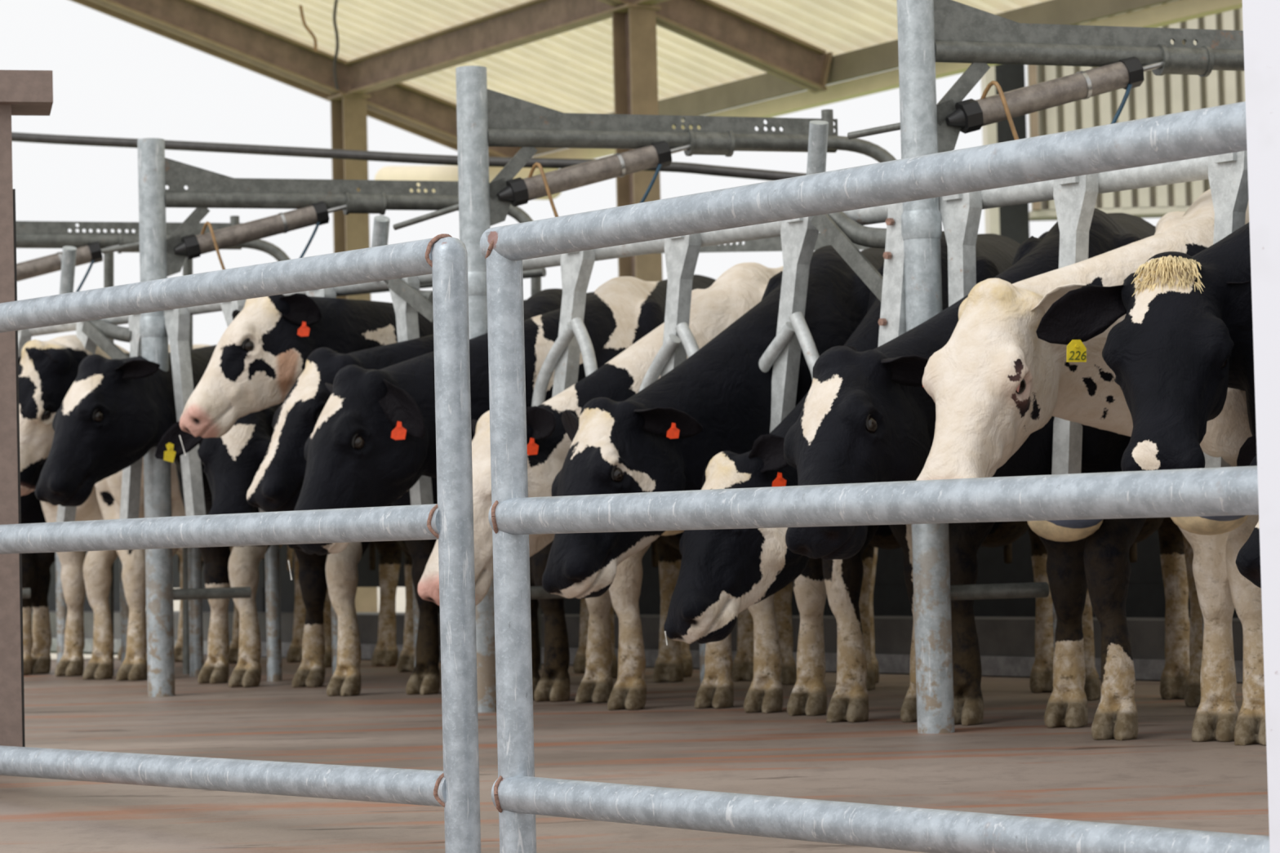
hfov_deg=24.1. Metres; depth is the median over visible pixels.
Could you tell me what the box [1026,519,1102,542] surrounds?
bowl
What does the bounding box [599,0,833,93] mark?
rafter
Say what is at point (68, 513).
divider
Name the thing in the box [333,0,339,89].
wire
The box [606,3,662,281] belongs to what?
column
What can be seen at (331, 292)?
divider
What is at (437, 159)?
metal pipe
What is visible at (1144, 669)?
curb
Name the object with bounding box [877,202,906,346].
post
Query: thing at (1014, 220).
door
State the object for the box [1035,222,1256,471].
cow
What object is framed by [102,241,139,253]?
rod
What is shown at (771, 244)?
beam
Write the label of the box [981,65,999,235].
door frame
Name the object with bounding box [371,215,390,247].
pipe
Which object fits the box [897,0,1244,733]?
post
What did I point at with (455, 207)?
rod
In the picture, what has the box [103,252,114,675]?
upright
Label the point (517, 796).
gate
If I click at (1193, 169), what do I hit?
rail
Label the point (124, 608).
post
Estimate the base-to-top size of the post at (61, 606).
0.600 m
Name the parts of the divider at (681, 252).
clamp plate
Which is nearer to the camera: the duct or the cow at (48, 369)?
the cow at (48, 369)
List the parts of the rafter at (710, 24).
plate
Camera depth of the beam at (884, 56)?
19.24 m
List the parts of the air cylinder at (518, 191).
rod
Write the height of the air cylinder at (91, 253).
0.379 m
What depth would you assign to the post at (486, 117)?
9.71 m
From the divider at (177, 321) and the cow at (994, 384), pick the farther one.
the divider at (177, 321)
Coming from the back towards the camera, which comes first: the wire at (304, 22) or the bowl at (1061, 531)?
the wire at (304, 22)
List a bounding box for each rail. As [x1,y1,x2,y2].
[27,155,1208,336]
[336,267,546,296]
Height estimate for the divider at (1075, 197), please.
0.907 m
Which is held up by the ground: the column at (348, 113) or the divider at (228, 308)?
the column at (348, 113)
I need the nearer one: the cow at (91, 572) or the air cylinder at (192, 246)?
the air cylinder at (192, 246)
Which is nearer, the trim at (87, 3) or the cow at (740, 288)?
the cow at (740, 288)
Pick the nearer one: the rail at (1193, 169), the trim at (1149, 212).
the rail at (1193, 169)
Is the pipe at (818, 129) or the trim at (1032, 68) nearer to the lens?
the pipe at (818, 129)
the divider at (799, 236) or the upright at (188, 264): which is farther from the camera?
the upright at (188, 264)
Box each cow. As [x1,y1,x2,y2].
[17,334,306,680]
[20,491,204,675]
[34,344,401,687]
[40,344,259,679]
[155,401,414,696]
[178,293,589,694]
[246,288,693,702]
[287,274,753,710]
[417,262,879,713]
[542,244,901,723]
[663,231,1053,725]
[783,208,1190,741]
[915,188,1266,745]
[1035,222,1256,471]
[1235,435,1261,588]
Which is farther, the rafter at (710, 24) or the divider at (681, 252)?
the rafter at (710, 24)
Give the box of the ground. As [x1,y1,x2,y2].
[50,586,405,659]
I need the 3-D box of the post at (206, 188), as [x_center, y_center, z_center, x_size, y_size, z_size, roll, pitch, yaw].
[-1.109,-0.045,11.357,1.555,2.075,0.180,-1,-2,-14]
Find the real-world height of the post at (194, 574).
0.600 m
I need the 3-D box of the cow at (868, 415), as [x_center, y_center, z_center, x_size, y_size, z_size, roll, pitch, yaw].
[1.179,0.067,8.375,0.794,1.518,2.866,-2,-2,23]
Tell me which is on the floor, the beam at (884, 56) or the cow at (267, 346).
the cow at (267, 346)
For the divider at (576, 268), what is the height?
0.680 m
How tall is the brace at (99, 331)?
0.246 m
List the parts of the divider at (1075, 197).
clamp plate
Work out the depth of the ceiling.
20.80 m
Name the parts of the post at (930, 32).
post, guide rail, arm plate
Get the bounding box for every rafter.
[88,0,521,157]
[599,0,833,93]
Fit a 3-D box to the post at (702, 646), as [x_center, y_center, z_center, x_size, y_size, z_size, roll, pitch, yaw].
[0.234,0.626,10.448,0.060,0.600,0.060,-1,-2,0]
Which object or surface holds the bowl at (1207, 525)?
attached to the divider at (1228, 173)
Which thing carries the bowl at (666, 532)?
attached to the divider at (681, 252)
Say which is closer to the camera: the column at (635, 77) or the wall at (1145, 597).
the wall at (1145, 597)
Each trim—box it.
[70,0,457,151]
[1028,64,1040,210]
[1029,206,1189,221]
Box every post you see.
[0,69,53,746]
[15,215,290,598]
[55,552,67,664]
[119,558,128,663]
[137,137,533,697]
[187,547,204,676]
[264,544,282,681]
[331,604,337,675]
[412,581,419,666]
[455,65,896,712]
[699,643,706,684]
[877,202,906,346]
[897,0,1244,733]
[1052,601,1057,648]
[1201,613,1204,639]
[1242,0,1279,852]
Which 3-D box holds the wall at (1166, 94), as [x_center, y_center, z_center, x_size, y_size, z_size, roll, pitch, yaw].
[4.308,-2.927,22.183,2.907,2.607,0.130,-1,-2,0]
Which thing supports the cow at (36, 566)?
on the floor
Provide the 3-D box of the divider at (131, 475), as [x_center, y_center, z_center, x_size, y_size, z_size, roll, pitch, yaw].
[-1.901,-0.060,11.309,0.065,0.909,0.196,0,-3,-40]
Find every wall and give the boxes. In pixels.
[31,529,1238,617]
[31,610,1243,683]
[1026,0,1245,210]
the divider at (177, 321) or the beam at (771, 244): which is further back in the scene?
the beam at (771, 244)
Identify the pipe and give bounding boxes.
[11,132,806,180]
[59,245,76,293]
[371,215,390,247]
[806,120,828,174]
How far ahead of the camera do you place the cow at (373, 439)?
9.46 m
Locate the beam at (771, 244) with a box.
[658,232,870,253]
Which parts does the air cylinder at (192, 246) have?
rod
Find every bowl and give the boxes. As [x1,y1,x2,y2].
[661,530,684,535]
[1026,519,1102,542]
[1170,515,1248,535]
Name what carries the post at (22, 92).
on the floor
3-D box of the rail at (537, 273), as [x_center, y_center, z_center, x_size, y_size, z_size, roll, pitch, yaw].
[-1.216,-0.584,12.831,1.825,0.083,0.040,-2,-2,26]
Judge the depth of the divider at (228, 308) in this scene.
10.79 m
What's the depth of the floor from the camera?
7.16 m
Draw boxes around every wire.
[298,4,317,51]
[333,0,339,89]
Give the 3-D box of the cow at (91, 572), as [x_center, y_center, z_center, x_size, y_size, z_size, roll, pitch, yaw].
[-2.286,0.345,13.610,1.003,1.518,2.219,-3,-2,31]
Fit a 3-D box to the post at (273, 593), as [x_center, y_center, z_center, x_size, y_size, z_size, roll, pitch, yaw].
[-1.484,0.730,12.115,0.060,0.600,0.060,-1,-2,0]
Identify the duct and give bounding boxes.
[374,165,561,199]
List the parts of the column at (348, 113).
cap plate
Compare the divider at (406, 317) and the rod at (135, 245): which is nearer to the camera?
the divider at (406, 317)
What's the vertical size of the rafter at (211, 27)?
1.946 m
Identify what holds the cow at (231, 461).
on the floor
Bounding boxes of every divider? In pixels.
[17,328,31,356]
[56,321,97,522]
[119,313,142,519]
[164,307,205,515]
[220,299,264,512]
[306,287,336,297]
[389,275,433,505]
[531,248,597,406]
[639,232,701,391]
[758,215,819,432]
[939,190,982,306]
[1051,173,1098,475]
[1203,150,1248,467]
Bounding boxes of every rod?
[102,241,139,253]
[392,204,458,230]
[847,122,900,139]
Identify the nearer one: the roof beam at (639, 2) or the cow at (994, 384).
the cow at (994, 384)
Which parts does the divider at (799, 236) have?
clamp plate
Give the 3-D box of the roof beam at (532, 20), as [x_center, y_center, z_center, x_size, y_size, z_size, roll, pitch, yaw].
[-1.099,-2.648,20.411,0.120,0.236,3.866,0,-2,-32]
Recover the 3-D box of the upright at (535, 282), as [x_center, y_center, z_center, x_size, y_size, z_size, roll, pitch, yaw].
[-0.438,0.115,12.605,0.087,1.813,0.044,-1,-2,0]
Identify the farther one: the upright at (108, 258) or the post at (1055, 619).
the upright at (108, 258)
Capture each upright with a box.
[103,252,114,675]
[182,257,192,674]
[530,276,541,669]
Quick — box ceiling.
[195,0,1048,113]
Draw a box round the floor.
[0,655,1269,852]
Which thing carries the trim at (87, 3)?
attached to the ceiling
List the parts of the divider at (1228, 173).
clamp plate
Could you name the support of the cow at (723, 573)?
on the floor
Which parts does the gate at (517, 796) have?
rail, rail, rail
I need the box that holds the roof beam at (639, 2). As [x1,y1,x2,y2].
[631,0,667,4]
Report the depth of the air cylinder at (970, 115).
8.21 m
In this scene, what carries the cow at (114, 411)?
on the floor
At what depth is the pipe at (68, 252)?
11.68 m
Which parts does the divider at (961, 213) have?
clamp plate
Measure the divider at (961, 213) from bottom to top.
0.906 m
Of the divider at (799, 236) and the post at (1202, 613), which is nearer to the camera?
the divider at (799, 236)
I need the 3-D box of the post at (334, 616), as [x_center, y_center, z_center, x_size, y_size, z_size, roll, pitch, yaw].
[-1.215,0.722,12.067,0.060,0.600,0.060,-1,-2,0]
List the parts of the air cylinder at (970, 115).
rod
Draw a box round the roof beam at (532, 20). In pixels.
[344,0,614,93]
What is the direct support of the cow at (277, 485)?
on the floor
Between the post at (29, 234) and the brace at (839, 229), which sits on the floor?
the post at (29, 234)
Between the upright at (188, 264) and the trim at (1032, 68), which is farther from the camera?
the trim at (1032, 68)
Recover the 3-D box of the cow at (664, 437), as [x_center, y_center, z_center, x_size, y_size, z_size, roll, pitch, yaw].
[0.534,0.117,9.296,0.852,1.518,2.815,-2,-2,26]
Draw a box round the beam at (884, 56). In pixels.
[533,0,1175,156]
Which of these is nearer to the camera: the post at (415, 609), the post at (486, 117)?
the post at (486, 117)
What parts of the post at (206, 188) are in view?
post, guide rail, arm plate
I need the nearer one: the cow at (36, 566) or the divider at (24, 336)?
the divider at (24, 336)
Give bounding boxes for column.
[325,93,377,612]
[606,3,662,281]
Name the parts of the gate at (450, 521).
rail, rail, rail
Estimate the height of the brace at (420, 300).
0.207 m
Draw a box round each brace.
[81,319,132,359]
[383,278,433,322]
[810,211,886,302]
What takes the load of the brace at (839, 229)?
attached to the rail at (1193, 169)
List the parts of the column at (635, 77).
cap plate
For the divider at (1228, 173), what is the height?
0.908 m
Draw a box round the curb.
[50,637,1243,682]
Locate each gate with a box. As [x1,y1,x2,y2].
[0,233,480,852]
[480,101,1270,852]
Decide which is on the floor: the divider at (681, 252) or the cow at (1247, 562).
the cow at (1247, 562)
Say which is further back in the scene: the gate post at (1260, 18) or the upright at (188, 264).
the upright at (188, 264)
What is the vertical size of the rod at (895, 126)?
0.036 m
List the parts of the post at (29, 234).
guide rail, arm plate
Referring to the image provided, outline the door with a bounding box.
[995,63,1029,244]
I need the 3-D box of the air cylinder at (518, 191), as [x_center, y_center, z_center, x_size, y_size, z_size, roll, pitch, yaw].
[-0.116,-0.754,9.749,0.702,0.379,0.148,-1,-2,-18]
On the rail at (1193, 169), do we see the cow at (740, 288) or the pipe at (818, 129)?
the pipe at (818, 129)
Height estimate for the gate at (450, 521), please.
1.206 m
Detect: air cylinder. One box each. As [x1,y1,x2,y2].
[16,241,119,291]
[173,201,346,269]
[497,140,690,217]
[945,56,1163,139]
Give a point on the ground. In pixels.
(401, 591)
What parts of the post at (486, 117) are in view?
post, guide rail, arm plate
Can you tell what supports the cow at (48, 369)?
on the floor

